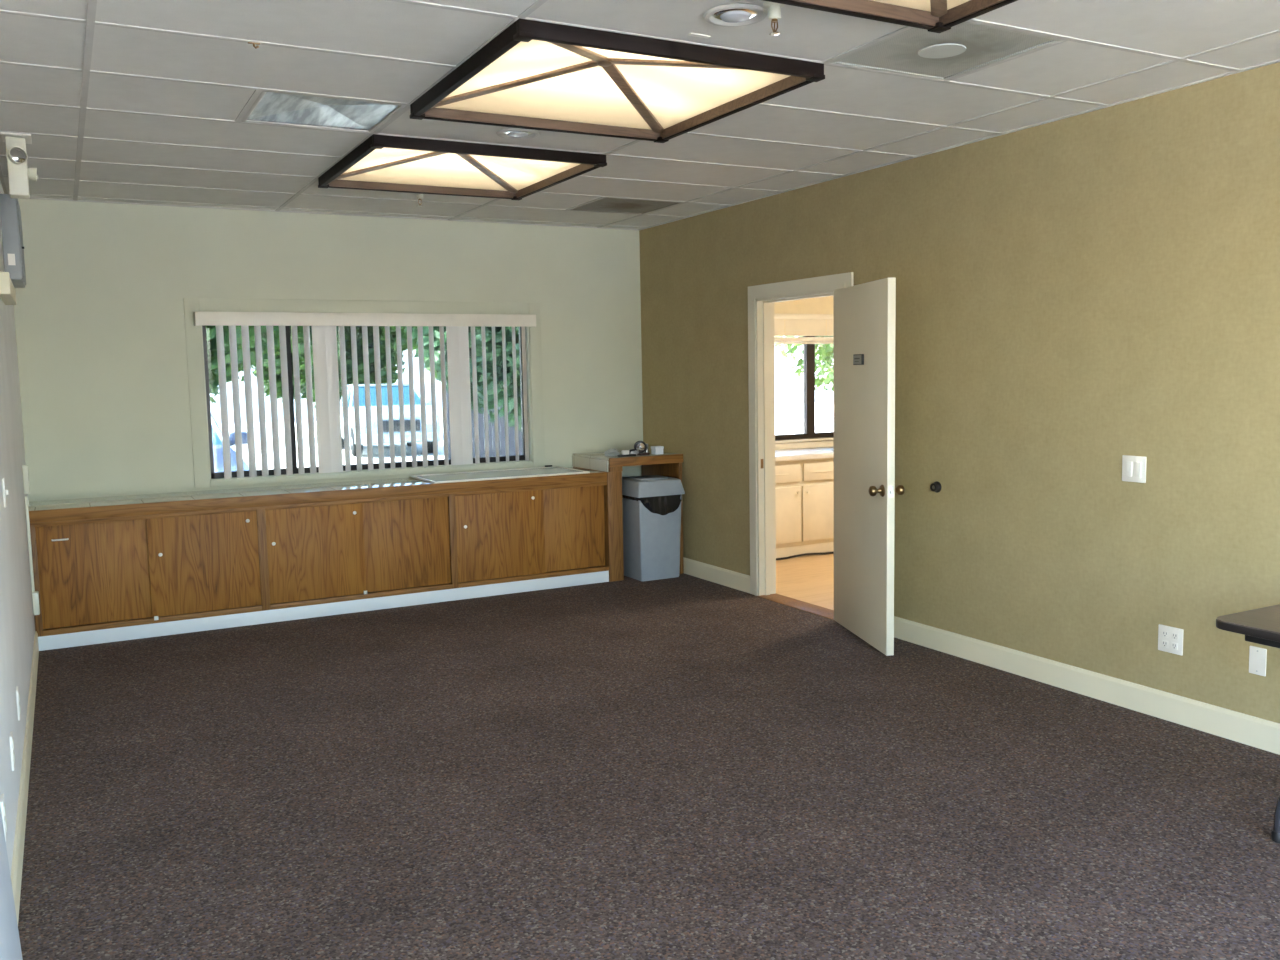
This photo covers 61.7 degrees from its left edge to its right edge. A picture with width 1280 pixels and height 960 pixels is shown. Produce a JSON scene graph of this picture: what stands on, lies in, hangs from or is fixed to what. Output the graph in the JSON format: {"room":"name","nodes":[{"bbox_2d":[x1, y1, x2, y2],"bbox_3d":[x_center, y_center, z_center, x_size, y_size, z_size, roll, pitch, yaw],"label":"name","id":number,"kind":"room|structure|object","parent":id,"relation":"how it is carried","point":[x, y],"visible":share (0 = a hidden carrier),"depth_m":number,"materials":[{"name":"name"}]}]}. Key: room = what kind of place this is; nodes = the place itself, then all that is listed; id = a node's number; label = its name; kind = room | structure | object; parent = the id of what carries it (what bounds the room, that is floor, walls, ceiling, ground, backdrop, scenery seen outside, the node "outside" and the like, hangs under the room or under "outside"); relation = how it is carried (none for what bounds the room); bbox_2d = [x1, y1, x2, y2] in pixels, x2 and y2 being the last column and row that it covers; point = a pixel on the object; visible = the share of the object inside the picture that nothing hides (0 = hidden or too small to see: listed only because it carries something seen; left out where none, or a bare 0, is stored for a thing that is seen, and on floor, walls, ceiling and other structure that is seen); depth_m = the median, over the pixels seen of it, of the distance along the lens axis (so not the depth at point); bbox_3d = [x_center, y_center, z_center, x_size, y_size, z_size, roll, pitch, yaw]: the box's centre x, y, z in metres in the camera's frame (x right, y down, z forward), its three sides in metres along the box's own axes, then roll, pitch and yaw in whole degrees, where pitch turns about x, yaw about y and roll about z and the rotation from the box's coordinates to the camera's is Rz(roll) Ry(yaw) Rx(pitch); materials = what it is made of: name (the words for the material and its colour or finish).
{"room":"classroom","nodes":[
{"label":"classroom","id":0,"kind":"room"},
{"bbox_2d":[0,181,34,875],"bbox_3d":[-1.651,-0.200,2.443,0.140,3.100,9.600,-4,7,-28],"label":"wall","id":1,"kind":"structure","parent":0,"point":[17,620],"depth_m":4.55,"materials":[{"name":"paint"}]},
{"bbox_2d":[0,794,6,840],"bbox_3d":[-1.781,0.945,3.001,0.010,0.115,0.070,-4,7,-28],"label":"wall outlet","id":2,"kind":"object","parent":1,"relation":"attached to","point":[2,799],"visible":0.94,"depth_m":2.98,"materials":[{"name":"white plastic"}]},
{"bbox_2d":[2,478,8,506],"bbox_3d":[-2.472,0.048,4.177,0.017,0.110,0.080,-4,7,-28],"label":"light switch","id":3,"kind":"object","parent":1,"relation":"attached to","point":[5,492],"visible":1,"depth_m":4.14,"materials":[{"name":"white plastic"}]},
{"bbox_2d":[0,272,16,304],"bbox_3d":[-3.009,-0.902,5.092,0.054,0.096,0.855,-4,7,-28],"label":"box","id":4,"kind":"object","parent":1,"relation":"attached to","point":[7,290],"visible":1,"depth_m":4.74,"materials":[{"name":"beige paint"}]},
{"bbox_2d":[9,731,14,770],"bbox_3d":[-2.075,0.896,3.544,0.010,0.115,0.070,-4,7,-28],"label":"wall outlet","id":5,"kind":"object","parent":1,"relation":"attached to","point":[11,740],"visible":1,"depth_m":3.52,"materials":[{"name":"white plastic"}]},
{"bbox_2d":[0,194,25,287],"bbox_3d":[-3.447,-1.306,5.904,0.100,0.445,0.552,-4,7,-28],"label":"wall box","id":6,"kind":"object","parent":1,"relation":"attached to","point":[10,212],"visible":0.81,"depth_m":5.67,"materials":[{"name":"grey paint"}]},
{"bbox_2d":[16,686,20,720],"bbox_3d":[-2.360,0.848,4.070,0.010,0.115,0.070,-4,7,-28],"label":"wall outlet","id":7,"kind":"object","parent":1,"relation":"attached to","point":[17,687],"visible":1,"depth_m":4.04,"materials":[{"name":"white plastic"}]},
{"bbox_2d":[11,631,38,923],"bbox_3d":[-1.406,1.301,2.351,0.013,0.122,8.968,-4,7,-28],"label":"baseboard","id":8,"kind":"structure","parent":1,"relation":"attached to","point":[18,849],"depth_m":3.91,"materials":[{"name":"beige paint"}]},
{"bbox_2d":[22,465,39,614],"bbox_3d":[-3.516,0.347,6.187,0.033,0.868,0.079,-4,7,-28],"label":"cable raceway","id":9,"kind":"object","parent":1,"relation":"attached to","point":[35,594],"visible":1,"depth_m":6.18,"materials":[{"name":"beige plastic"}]},
{"bbox_2d":[14,199,832,501],"bbox_3d":[-0.394,-0.846,8.622,8.255,3.100,0.140,-4,7,-28],"label":"wall","id":10,"kind":"structure","parent":0,"point":[99,311],"depth_m":7.17,"materials":[{"name":"beige paint"}]},
{"bbox_2d":[183,298,544,487],"bbox_3d":[-1.915,-0.662,7.800,2.550,1.264,0.146,-4,7,-28],"label":"window","id":11,"kind":"structure","parent":10,"relation":"in","point":[196,342],"depth_m":7.56,"materials":[{"name":"beige paint"}]},
{"bbox_2d":[193,311,535,478],"bbox_3d":[-1.868,-0.631,7.696,2.420,1.118,0.093,-4,7,-28],"label":"vertical blind","id":12,"kind":"object","parent":11,"relation":"attached to","point":[324,333],"visible":1,"depth_m":7.62,"materials":[{"name":"plastic"}]},
{"bbox_2d":[774,313,833,442],"bbox_3d":[1.573,-0.919,9.636,2.450,1.130,0.140,-4,7,-28],"label":"window","id":13,"kind":"structure","parent":10,"relation":"in","point":[808,349],"depth_m":9.64,"materials":[{"name":"brown metal"}]},
{"bbox_2d":[774,319,833,343],"bbox_3d":[1.600,-1.319,9.531,2.390,0.215,0.058,-4,7,-28],"label":"roller blind","id":14,"kind":"object","parent":13,"relation":"attached to","point":[782,327],"visible":0.23,"depth_m":9.42,"materials":[{"name":"beige fabric"}]},
{"bbox_2d":[775,440,833,449],"bbox_3d":[1.728,-0.331,9.719,3.545,0.053,0.022,-4,7,-28],"label":"backsplash","id":15,"kind":"structure","parent":10,"relation":"attached to","point":[780,446],"depth_m":9.57,"materials":[{"name":"beige paint"}]},
{"bbox_2d":[0,0,1279,228],"bbox_3d":[0.331,-1.505,3.399,4.415,0.016,9.600,-4,7,-28],"label":"ceiling","id":16,"kind":"structure","parent":0,"point":[1176,28],"depth_m":4.30,"materials":[{"name":"tile"}]},
{"bbox_2d":[1,132,38,198],"bbox_3d":[-2.883,-1.457,4.992,0.139,0.271,0.203,-4,7,-28],"label":"emergency light","id":17,"kind":"object","parent":16,"relation":"hanging from","point":[19,173],"visible":1,"depth_m":4.94,"materials":[{"name":"white plastic"}]},
{"bbox_2d":[241,90,406,132],"bbox_3d":[-1.379,-1.639,4.637,0.590,0.103,0.590,-4,7,-28],"label":"ceiling light","id":18,"kind":"object","parent":16,"relation":"in","point":[270,107],"visible":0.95,"depth_m":4.69,"materials":[{"name":"paint"}]},
{"bbox_2d":[417,193,422,206],"bbox_3d":[-1.364,-1.745,6.646,0.072,0.094,0.072,-4,7,-28],"label":"sprinkler","id":19,"kind":"object","parent":16,"relation":"attached to","point":[419,196],"visible":0.77,"depth_m":6.63,"materials":[{"name":"white metal"}]},
{"bbox_2d":[417,193,422,198],"bbox_3d":[-1.365,-1.768,6.643,0.072,0.048,0.072,-4,7,-28],"label":"cup","id":20,"kind":"object","parent":19,"relation":"on","point":[419,196],"depth_m":6.63,"materials":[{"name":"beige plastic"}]},
{"bbox_2d":[318,134,606,200],"bbox_3d":[-1.010,-1.816,5.864,1.233,0.310,1.233,-4,7,-28],"label":"ceiling light","id":21,"kind":"object","parent":16,"relation":"attached to","point":[388,163],"visible":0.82,"depth_m":6.05,"materials":[{"name":"brown wood"}]},
{"bbox_2d":[344,148,431,172],"bbox_3d":[-1.267,-1.746,5.732,0.586,0.112,1.171,-4,7,-28],"label":"diffuser","id":22,"kind":"object","parent":21,"relation":"attached to","point":[384,160],"depth_m":5.94,"materials":[{"name":"beige plastic"}]},
{"bbox_2d":[337,153,506,190],"bbox_3d":[-1.148,-1.788,6.126,1.171,0.112,0.586,-4,7,-28],"label":"diffuser","id":23,"kind":"object","parent":21,"relation":"attached to","point":[415,171],"depth_m":6.17,"materials":[{"name":"beige plastic"}]},
{"bbox_2d":[470,155,579,189],"bbox_3d":[-0.751,-1.784,6.008,0.586,0.112,1.171,-4,7,-28],"label":"diffuser","id":24,"kind":"object","parent":21,"relation":"attached to","point":[486,172],"depth_m":6.18,"materials":[{"name":"beige plastic"}]},
{"bbox_2d":[496,128,539,138],"bbox_3d":[-0.578,-1.638,5.079,0.208,0.023,0.208,-4,7,-28],"label":"recessed light","id":25,"kind":"object","parent":16,"relation":"in","point":[509,133],"visible":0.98,"depth_m":5.05,"materials":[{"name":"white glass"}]},
{"bbox_2d":[410,18,824,142],"bbox_3d":[-0.141,-1.671,4.262,1.233,0.310,1.233,-4,7,-28],"label":"ceiling light","id":26,"kind":"object","parent":16,"relation":"attached to","point":[534,75],"visible":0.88,"depth_m":4.36,"materials":[{"name":"beige plastic"}]},
{"bbox_2d":[445,40,591,97],"bbox_3d":[-0.398,-1.601,4.129,0.586,0.112,1.171,-4,7,-28],"label":"diffuser","id":27,"kind":"object","parent":26,"relation":"attached to","point":[533,68],"depth_m":4.28,"materials":[{"name":"beige plastic"}]},
{"bbox_2d":[435,66,651,129],"bbox_3d":[-0.280,-1.643,4.523,1.171,0.112,0.586,-4,7,-28],"label":"diffuser","id":28,"kind":"object","parent":26,"relation":"attached to","point":[588,97],"depth_m":4.55,"materials":[{"name":"beige plastic"}]},
{"bbox_2d":[584,47,681,60],"bbox_3d":[-0.001,-1.597,4.010,1.171,0.112,0.586,-4,7,-28],"label":"diffuser","id":29,"kind":"object","parent":26,"relation":"attached to","point":[590,54],"depth_m":4.13,"materials":[{"name":"beige plastic"}]},
{"bbox_2d":[615,64,789,128],"bbox_3d":[0.117,-1.639,4.405,0.586,0.112,1.171,-4,7,-28],"label":"diffuser","id":30,"kind":"object","parent":26,"relation":"attached to","point":[647,96],"depth_m":4.48,"materials":[{"name":"beige plastic"}]},
{"bbox_2d":[571,198,680,213],"bbox_3d":[-0.102,-1.940,7.388,0.590,0.103,0.590,-4,7,-28],"label":"ceiling vent","id":31,"kind":"object","parent":16,"relation":"in","point":[612,205],"visible":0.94,"depth_m":7.41,"materials":[{"name":"grey metal"}]},
{"bbox_2d":[0,0,1279,227],"bbox_3d":[0.337,-1.496,3.402,4.403,0.004,9.600,-4,7,-28],"label":"grid","id":32,"kind":"object","parent":16,"relation":"attached to","point":[90,21],"visible":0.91,"depth_m":4.44,"materials":[{"name":"paint"}]},
{"bbox_2d":[248,42,259,48],"bbox_3d":[-1.313,-1.477,3.644,0.040,0.020,0.012,-4,7,-28],"label":"ceiling hook","id":33,"kind":"object","parent":32,"relation":"attached to","point":[253,43],"visible":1,"depth_m":3.64,"materials":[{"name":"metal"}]},
{"bbox_2d":[688,33,710,37],"bbox_3d":[0.202,-1.520,3.664,0.080,0.004,0.020,-4,7,-28],"label":"clip","id":34,"kind":"object","parent":16,"relation":"attached to","point":[689,34],"visible":1,"depth_m":3.66,"materials":[{"name":"white plastic"}]},
{"bbox_2d":[703,3,767,26],"bbox_3d":[0.307,-1.490,3.446,0.208,0.023,0.208,-4,7,-28],"label":"recessed light","id":35,"kind":"object","parent":16,"relation":"in","point":[735,14],"visible":1,"depth_m":3.42,"materials":[{"name":"paint"}]},
{"bbox_2d":[763,1,785,35],"bbox_3d":[0.423,-1.448,3.368,0.072,0.094,0.072,-4,7,-28],"label":"sprinkler","id":36,"kind":"object","parent":16,"relation":"attached to","point":[774,9],"visible":0.98,"depth_m":3.35,"materials":[{"name":"white metal"}]},
{"bbox_2d":[763,1,785,20],"bbox_3d":[0.422,-1.471,3.366,0.072,0.048,0.072,-4,7,-28],"label":"cup","id":37,"kind":"object","parent":36,"relation":"on","point":[774,9],"depth_m":3.35,"materials":[{"name":"beige plastic"}]},
{"bbox_2d":[763,0,1017,32],"bbox_3d":[0.727,-1.526,2.659,1.233,0.310,1.233,-4,7,-28],"label":"ceiling light","id":38,"kind":"object","parent":16,"relation":"attached to","point":[936,16],"visible":1,"depth_m":3.35,"materials":[{"name":"brown wood"}]},
{"bbox_2d":[871,0,930,11],"bbox_3d":[0.589,-1.498,2.921,1.171,0.112,0.586,-4,7,-28],"label":"diffuser","id":39,"kind":"object","parent":38,"relation":"attached to","point":[891,5],"depth_m":3.36,"materials":[{"name":"beige plastic"}]},
{"bbox_2d":[947,0,969,9],"bbox_3d":[0.986,-1.494,2.802,0.586,0.112,1.171,-4,7,-28],"label":"diffuser","id":40,"kind":"object","parent":38,"relation":"attached to","point":[951,4],"depth_m":3.36,"materials":[{"name":"beige plastic"}]},
{"bbox_2d":[829,21,1061,80],"bbox_3d":[1.098,-1.610,3.896,0.590,0.104,0.590,-4,7,-28],"label":"ceiling vent","id":41,"kind":"object","parent":16,"relation":"in","point":[966,47],"visible":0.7,"depth_m":3.90,"materials":[{"name":"white metal"}]},
{"bbox_2d":[18,554,1279,959],"bbox_3d":[1.950,1.157,4.516,8.256,0.150,9.880,-4,7,-28],"label":"floor","id":42,"kind":"structure","parent":0,"point":[685,766],"depth_m":3.95,"materials":[{"name":"brown carpet"}]},
{"bbox_2d":[0,807,22,959],"bbox_3d":[-1.157,0.884,1.924,0.079,1.030,0.754,-4,7,-28],"label":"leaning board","id":43,"kind":"object","parent":42,"relation":"on","point":[10,947],"visible":1,"depth_m":2.14,"materials":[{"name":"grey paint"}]},
{"bbox_2d":[30,482,608,650],"bbox_3d":[-2.034,0.486,7.399,3.760,0.757,0.616,-4,7,-28],"label":"base cabinet","id":44,"kind":"object","parent":42,"relation":"on","point":[114,579],"visible":0.94,"depth_m":6.98,"materials":[{"name":"brown wood"}]},
{"bbox_2d":[28,467,606,522],"bbox_3d":[-2.045,0.073,7.362,3.760,0.072,0.612,-4,7,-28],"label":"countertop","id":45,"kind":"structure","parent":44,"relation":"on","point":[206,500],"depth_m":6.97,"materials":[{"name":"beige laminate"}]},
{"bbox_2d":[410,465,589,483],"bbox_3d":[-1.030,-0.048,7.893,1.185,0.024,0.590,-4,7,-28],"label":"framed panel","id":46,"kind":"object","parent":45,"relation":"on","point":[548,470],"visible":1,"depth_m":7.86,"materials":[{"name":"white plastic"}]},
{"bbox_2d":[572,450,683,581],"bbox_3d":[-0.096,0.258,8.429,0.647,0.932,0.648,-4,7,-28],"label":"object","id":47,"kind":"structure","parent":42,"relation":"on","point":[667,464],"depth_m":8.07,"materials":[{"name":"brown wood"}]},
{"bbox_2d":[604,448,619,456],"bbox_3d":[-0.215,-0.211,8.123,0.126,0.064,0.111,-4,7,-28],"label":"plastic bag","id":48,"kind":"object","parent":47,"relation":"on","point":[612,451],"visible":1,"depth_m":8.09,"materials":[{"name":"white plastic"}]},
{"bbox_2d":[617,449,635,456],"bbox_3d":[-0.104,-0.206,8.107,0.155,0.054,0.070,-4,7,-28],"label":"gadget","id":49,"kind":"object","parent":47,"relation":"on","point":[625,453],"visible":1,"depth_m":8.09,"materials":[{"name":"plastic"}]},
{"bbox_2d":[634,441,649,454],"bbox_3d":[0.010,-0.246,8.202,0.108,0.111,0.075,-4,7,-28],"label":"gadget","id":50,"kind":"object","parent":47,"relation":"on","point":[641,446],"visible":0.99,"depth_m":8.19,"materials":[{"name":"black plastic"}]},
{"bbox_2d":[651,446,663,454],"bbox_3d":[0.134,-0.231,8.268,0.076,0.062,0.076,-4,7,-28],"label":"box","id":51,"kind":"object","parent":47,"relation":"on","point":[655,450],"visible":1,"depth_m":8.24,"materials":[{"name":"white cardboard"}]},
{"bbox_2d":[622,475,684,580],"bbox_3d":[0.067,0.357,8.236,0.418,0.766,0.450,-4,7,-28],"label":"trash bin","id":52,"kind":"object","parent":42,"relation":"on","point":[651,504],"visible":0.88,"depth_m":8.07,"materials":[{"name":"grey plastic"}]},
{"bbox_2d":[775,458,833,557],"bbox_3d":[1.882,0.168,9.505,3.530,0.820,0.615,-4,7,-28],"label":"base cabinet","id":53,"kind":"object","parent":42,"relation":"on","point":[804,489],"visible":0.16,"depth_m":8.92,"materials":[{"name":"beige paint"}]},
{"bbox_2d":[775,440,833,461],"bbox_3d":[1.870,-0.287,9.459,3.545,0.094,0.619,-4,7,-28],"label":"countertop","id":54,"kind":"structure","parent":53,"relation":"on","point":[798,450],"depth_m":9.19,"materials":[{"name":"white laminate"}]},
{"bbox_2d":[810,446,833,450],"bbox_3d":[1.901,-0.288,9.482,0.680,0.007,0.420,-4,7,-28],"label":"sink","id":55,"kind":"object","parent":54,"relation":"in","point":[830,447],"visible":0.27,"depth_m":9.46,"materials":[{"name":"metal"}]},
{"bbox_2d":[776,552,833,559],"bbox_3d":[1.779,0.599,9.170,2.902,0.030,0.032,-4,7,-28],"label":"cable","id":56,"kind":"object","parent":42,"relation":"on","point":[822,553],"visible":0.18,"depth_m":8.95,"materials":[{"name":"black plastic"}]},
{"bbox_2d":[1216,604,1279,843],"bbox_3d":[2.612,0.862,2.872,0.770,0.740,1.835,-4,7,-28],"label":"folding table","id":57,"kind":"object","parent":42,"relation":"on","point":[1261,626],"visible":1,"depth_m":3.41,"materials":[{"name":"laminate"}]},
{"bbox_2d":[639,62,1279,723],"bbox_3d":[2.348,-0.491,4.583,0.120,3.100,9.600,-4,7,-28],"label":"wall","id":58,"kind":"structure","parent":0,"point":[1079,294],"depth_m":5.10,"materials":[{"name":"beige paint"}]},
{"bbox_2d":[0,59,1279,229],"bbox_3d":[0.331,-1.494,3.400,4.415,0.006,9.600,-4,7,-28],"label":"trim","id":59,"kind":"structure","parent":58,"relation":"attached to","point":[2,180],"depth_m":6.32,"materials":[{"name":"paint"}]},
{"bbox_2d":[748,272,904,655],"bbox_3d":[1.179,-0.185,6.596,0.364,2.132,1.846,-3,6,-15],"label":"door","id":60,"kind":"structure","parent":58,"relation":"in","point":[864,314],"depth_m":6.24,"materials":[{"name":"white paint"}]},
{"bbox_2d":[930,481,940,492],"bbox_3d":[1.615,0.039,5.863,0.032,0.062,0.062,-4,7,-28],"label":"door stop","id":61,"kind":"object","parent":58,"relation":"attached to","point":[936,486],"visible":1,"depth_m":5.85,"materials":[{"name":"black rubber"}]},
{"bbox_2d":[683,557,1279,754],"bbox_3d":[2.318,0.995,4.701,0.013,0.122,9.600,-4,7,-28],"label":"baseboard","id":62,"kind":"structure","parent":58,"relation":"attached to","point":[1263,734],"depth_m":5.08,"materials":[{"name":"beige paint"}]},
{"bbox_2d":[1122,455,1146,482],"bbox_3d":[2.202,-0.049,4.778,0.011,0.117,0.120,-4,7,-28],"label":"light switch","id":63,"kind":"object","parent":58,"relation":"attached to","point":[1133,467],"visible":1,"depth_m":4.77,"materials":[{"name":"white plastic"}]},
{"bbox_2d":[1158,624,1183,655],"bbox_3d":[2.313,0.697,4.673,0.010,0.116,0.118,-4,7,-28],"label":"wall outlet","id":64,"kind":"object","parent":58,"relation":"attached to","point":[1170,639],"visible":1,"depth_m":4.67,"materials":[{"name":"white plastic"}]},
{"bbox_2d":[1162,640,1167,646],"bbox_3d":[2.300,0.717,4.694,0.004,0.028,0.030,-4,7,-28],"label":"socket","id":65,"kind":"object","parent":64,"relation":"attached to","point":[1164,642],"depth_m":4.69,"materials":[{"name":"white plastic"}]},
{"bbox_2d":[1162,630,1168,637],"bbox_3d":[2.299,0.673,4.689,0.004,0.028,0.030,-4,7,-28],"label":"socket","id":66,"kind":"object","parent":64,"relation":"attached to","point":[1165,633],"depth_m":4.69,"materials":[{"name":"white plastic"}]},
{"bbox_2d":[1171,642,1177,649],"bbox_3d":[2.322,0.721,4.654,0.004,0.028,0.030,-4,7,-28],"label":"socket","id":67,"kind":"object","parent":64,"relation":"attached to","point":[1174,645],"depth_m":4.65,"materials":[{"name":"white plastic"}]},
{"bbox_2d":[1172,632,1177,639],"bbox_3d":[2.321,0.677,4.649,0.004,0.028,0.030,-4,7,-28],"label":"socket","id":68,"kind":"object","parent":64,"relation":"attached to","point":[1174,634],"depth_m":4.65,"materials":[{"name":"white plastic"}]},
{"bbox_2d":[1249,646,1266,675],"bbox_3d":[2.498,0.732,4.333,0.009,0.113,0.070,-4,7,-28],"label":"outlet plate","id":69,"kind":"object","parent":58,"relation":"attached to","point":[1257,656],"visible":1,"depth_m":4.33,"materials":[{"name":"white plastic"}]},
{"label":"outside","id":70,"kind":"structure","parent":0,"visible":0},
{"bbox_2d":[217,401,833,469],"bbox_3d":[3.087,-0.146,19.048,105.000,0.190,105.000,-4,7,-28],"label":"ground","id":71,"kind":"structure","parent":70,"point":[789,417],"depth_m":30.85,"materials":[{"name":"concrete"}]},
{"bbox_2d":[211,414,248,471],"bbox_3d":[-5.258,-0.071,11.122,2.140,1.560,4.380,-4,7,-28],"label":"parked car","id":72,"kind":"object","parent":71,"relation":"on","point":[216,431],"visible":0.05,"depth_m":10.68,"materials":[{"name":"blue paint"}]},
{"bbox_2d":[229,431,246,445],"bbox_3d":[-4.159,-0.427,11.058,0.220,0.140,0.100,-4,7,-28],"label":"car","id":73,"kind":"object","parent":72,"relation":"attached to","point":[244,434],"depth_m":11.02,"materials":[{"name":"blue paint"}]},
{"bbox_2d":[206,325,290,404],"bbox_3d":[-8.095,-3.399,16.449,6.465,7.233,5.748,-3,6,-16],"label":"tree","id":74,"kind":"object","parent":71,"relation":"on","point":[210,330],"visible":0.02,"depth_m":15.96,"materials":[{"name":"green plant"}]},
{"bbox_2d":[251,326,417,408],"bbox_3d":[-8.802,-4.964,30.165,6.237,7.625,6.433,-5,7,-36],"label":"tree","id":75,"kind":"object","parent":71,"relation":"on","point":[393,347],"visible":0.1,"depth_m":29.22,"materials":[{"name":"green plant"}]},
{"bbox_2d":[340,383,440,455],"bbox_3d":[-5.965,-1.459,25.047,2.140,1.560,4.380,-3,6,-21],"label":"parked car","id":76,"kind":"object","parent":71,"relation":"on","point":[350,395],"visible":0.54,"depth_m":23.49,"materials":[{"name":"silver metal"}]},
{"bbox_2d":[360,420,373,426],"bbox_3d":[-5.843,-1.212,22.870,0.300,0.140,0.085,-3,6,-21],"label":"lamp","id":77,"kind":"object","parent":76,"relation":"attached to","point":[362,422],"depth_m":22.82,"materials":[{"name":"clear glass"}]},
{"bbox_2d":[383,419,419,431],"bbox_3d":[-5.195,-1.174,23.117,0.900,0.250,0.070,-3,6,-21],"label":"grille","id":78,"kind":"object","parent":76,"relation":"attached to","point":[385,421],"depth_m":23.09,"materials":[{"name":"black plastic"}]},
{"bbox_2d":[426,418,437,423],"bbox_3d":[-4.559,-1.287,23.371,0.300,0.140,0.085,-3,6,-21],"label":"lamp","id":79,"kind":"object","parent":76,"relation":"attached to","point":[428,420],"depth_m":23.32,"materials":[{"name":"clear glass"}]},
{"bbox_2d":[413,346,438,378],"bbox_3d":[-4.957,-5.830,37.427,7.430,7.749,7.199,-4,7,-28],"label":"tree","id":80,"kind":"object","parent":71,"relation":"on","point":[415,347],"visible":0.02,"depth_m":36.53,"materials":[{"name":"green plant"}]},
{"bbox_2d":[404,326,521,430],"bbox_3d":[-1.393,-2.279,15.993,4.238,4.846,3.600,-1,6,2],"label":"tree","id":81,"kind":"object","parent":71,"relation":"on","point":[488,330],"visible":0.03,"depth_m":15.13,"materials":[{"name":"green plant"}]},
{"bbox_2d":[446,381,521,458],"bbox_3d":[-1.280,-1.096,19.061,4.450,1.860,0.120,-4,7,-28],"label":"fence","id":82,"kind":"object","parent":71,"relation":"on","point":[501,423],"visible":0.02,"depth_m":18.34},
{"bbox_2d":[210,336,833,422],"bbox_3d":[-7.176,-5.344,52.380,62.000,3.860,9.200,-4,7,-28],"label":"building","id":83,"kind":"structure","parent":71,"relation":"on","point":[789,387],"depth_m":46.82,"materials":[{"name":"paint"}]},
{"bbox_2d":[775,336,833,397],"bbox_3d":[3.998,-3.565,20.919,5.069,6.215,5.004,-4,7,-28],"label":"tree","id":84,"kind":"object","parent":71,"relation":"on","point":[825,351],"visible":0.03,"depth_m":21.19,"materials":[{"name":"green plant"}]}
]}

